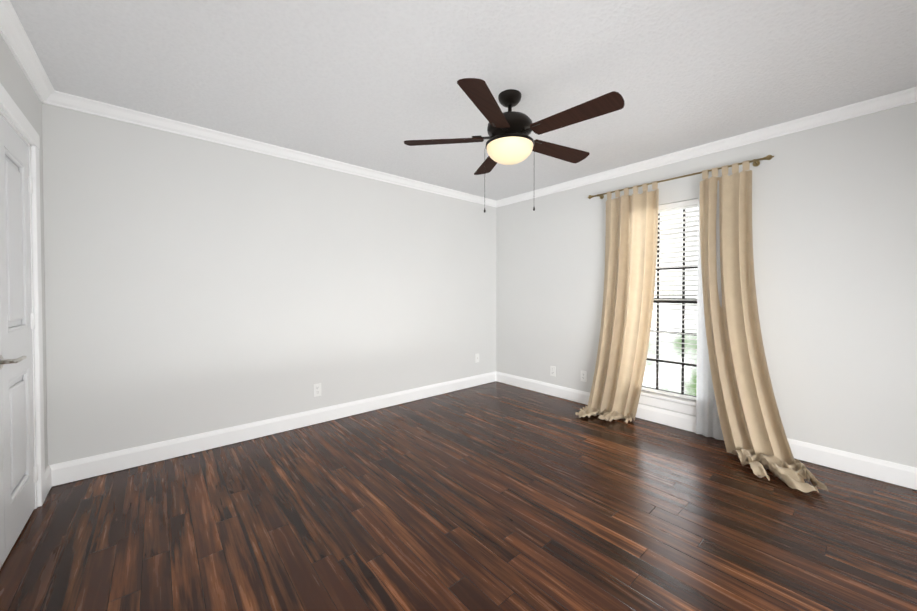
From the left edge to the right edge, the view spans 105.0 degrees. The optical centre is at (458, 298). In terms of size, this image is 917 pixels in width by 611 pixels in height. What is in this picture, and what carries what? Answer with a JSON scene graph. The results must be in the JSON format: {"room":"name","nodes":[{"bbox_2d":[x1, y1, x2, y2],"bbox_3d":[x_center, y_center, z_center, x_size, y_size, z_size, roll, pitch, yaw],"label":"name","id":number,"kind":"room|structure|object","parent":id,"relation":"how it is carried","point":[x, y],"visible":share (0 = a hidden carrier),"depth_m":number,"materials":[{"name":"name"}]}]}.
{"room":"empty bedroom","nodes":[
{"label":"empty bedroom","id":0,"kind":"room"},
{"bbox_2d":[0,34,47,469],"bbox_3d":[-0.781,-0.015,0.001,0.150,2.440,5.590,-1,1,-41],"label":"wall","id":1,"kind":"structure","parent":0,"point":[16,85],"depth_m":1.99,"materials":[{"name":"paint"}]},
{"bbox_2d":[0,114,37,568],"bbox_3d":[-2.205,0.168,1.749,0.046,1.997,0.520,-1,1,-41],"label":"door leaf","id":2,"kind":"structure","parent":1,"relation":"in","point":[17,327],"depth_m":1.74,"materials":[{"name":"white wood"}]},
{"bbox_2d":[0,83,44,508],"bbox_3d":[-2.072,0.127,1.518,0.170,2.110,1.230,-1,1,-41],"label":"door frame","id":3,"kind":"structure","parent":1,"relation":"attached to","point":[12,114],"depth_m":1.97,"materials":[{"name":"white wood"}]},
{"bbox_2d":[0,0,59,105],"bbox_3d":[-0.701,-1.200,0.052,0.062,0.072,5.590,-1,1,-41],"label":"crown molding","id":4,"kind":"structure","parent":1,"relation":"attached to","point":[16,38],"depth_m":1.76,"materials":[{"name":"white wood"}]},
{"bbox_2d":[42,103,495,464],"bbox_3d":[-1.065,-0.068,3.542,4.340,2.440,0.150,-1,1,-41],"label":"wall","id":5,"kind":"structure","parent":0,"point":[193,286],"depth_m":2.79,"materials":[{"name":"paint"}]},
{"bbox_2d":[45,371,496,494],"bbox_3d":[-1.011,1.086,3.481,4.020,0.135,0.040,-1,1,-41],"label":"baseboard","id":6,"kind":"structure","parent":5,"relation":"attached to","point":[67,472],"depth_m":2.79,"materials":[{"name":"white wood"}]},
{"bbox_2d":[56,92,495,206],"bbox_3d":[-0.992,-1.250,3.448,3.870,0.072,0.062,-1,1,-41],"label":"crown molding","id":7,"kind":"structure","parent":5,"relation":"attached to","point":[69,101],"depth_m":2.79,"materials":[{"name":"white wood"}]},
{"bbox_2d":[313,383,320,396],"bbox_3d":[-1.302,0.847,3.248,0.070,0.115,0.007,-1,1,-41],"label":"electrical outlet","id":8,"kind":"object","parent":5,"relation":"attached to","point":[316,389],"visible":1,"depth_m":3.25,"materials":[{"name":"white plastic"}]},
{"bbox_2d":[475,353,478,362],"bbox_3d":[0.246,0.777,4.576,0.070,0.115,0.012,-1,1,-41],"label":"outlet","id":9,"kind":"object","parent":5,"relation":"attached to","point":[476,358],"visible":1,"depth_m":4.57,"materials":[{"name":"white plastic"}]},
{"bbox_2d":[0,382,916,610],"bbox_3d":[0.807,1.234,1.385,4.340,0.100,5.890,-1,1,-41],"label":"floor","id":10,"kind":"structure","parent":0,"point":[495,496],"depth_m":1.82,"materials":[{"name":"brown wood"}]},
{"bbox_2d":[10,0,916,200],"bbox_3d":[0.807,-1.306,1.348,4.340,0.100,5.890,-1,1,-41],"label":"ceiling","id":11,"kind":"structure","parent":0,"point":[371,84],"depth_m":1.93,"materials":[{"name":"paint"}]},
{"bbox_2d":[404,78,624,212],"bbox_3d":[0.358,-0.905,2.198,1.290,0.725,1.278,-1,1,-41],"label":"ceiling fan","id":12,"kind":"object","parent":11,"relation":"hanging from","point":[510,141],"visible":1,"depth_m":2.08,"materials":[{"name":"brown wood"}]},
{"bbox_2d":[496,102,916,467],"bbox_3d":[2.395,-0.056,2.733,0.150,2.440,5.590,-1,1,-41],"label":"wall","id":13,"kind":"structure","parent":0,"point":[834,219],"depth_m":2.51,"materials":[{"name":"paint"}]},
{"bbox_2d":[550,366,555,376],"bbox_3d":[1.106,0.854,4.124,0.007,0.115,0.070,-1,1,-41],"label":"electrical outlet","id":14,"kind":"object","parent":13,"relation":"attached to","point":[552,370],"visible":1,"depth_m":4.12,"materials":[{"name":"white plastic"}]},
{"bbox_2d":[581,371,586,381],"bbox_3d":[1.360,0.848,3.828,0.007,0.115,0.070,-1,1,-41],"label":"electrical outlet","id":15,"kind":"object","parent":13,"relation":"attached to","point":[583,376],"visible":1,"depth_m":3.82,"materials":[{"name":"white plastic"}]},
{"bbox_2d":[639,390,695,414],"bbox_3d":[1.918,0.950,3.241,0.130,0.110,0.860,-1,1,-41],"label":"window sill","id":16,"kind":"structure","parent":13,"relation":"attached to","point":[670,405],"depth_m":3.18,"materials":[{"name":"white wood"}]},
{"bbox_2d":[642,208,697,396],"bbox_3d":[1.969,0.021,3.271,0.055,1.770,0.760,-1,1,-41],"label":"window","id":17,"kind":"structure","parent":13,"relation":"in","point":[657,374],"depth_m":3.25,"materials":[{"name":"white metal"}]},
{"bbox_2d":[641,199,697,400],"bbox_3d":[1.921,0.013,3.230,0.066,1.746,0.744,-1,1,-41],"label":"window blinds","id":18,"kind":"object","parent":17,"relation":"attached to","point":[681,205],"visible":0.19,"depth_m":3.17,"materials":[{"name":"white plastic"}]},
{"bbox_2d":[575,155,827,492],"bbox_3d":[1.762,0.047,2.876,0.625,2.219,1.787,-1,1,-41],"label":"curtains","id":19,"kind":"object","parent":13,"relation":"attached to","point":[737,411],"visible":1,"depth_m":2.86,"materials":[{"name":"beige fabric"}]},
{"bbox_2d":[496,87,916,207],"bbox_3d":[2.315,-1.239,2.646,0.062,0.072,5.590,-1,1,-41],"label":"crown molding","id":20,"kind":"structure","parent":13,"relation":"attached to","point":[908,96],"depth_m":2.74,"materials":[{"name":"white wood"}]},
{"bbox_2d":[497,372,916,490],"bbox_3d":[2.331,1.097,2.695,0.019,0.135,5.590,-1,1,-41],"label":"baseboard","id":21,"kind":"structure","parent":13,"relation":"attached to","point":[892,473],"depth_m":2.51,"materials":[{"name":"white wood"}]},
{"label":"outside","id":22,"kind":"structure","parent":0,"visible":0},
{"bbox_2d":[642,207,697,395],"bbox_3d":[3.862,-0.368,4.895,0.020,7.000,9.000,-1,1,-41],"label":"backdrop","id":23,"kind":"structure","parent":22,"point":[665,352],"depth_m":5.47,"materials":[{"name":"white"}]}
]}

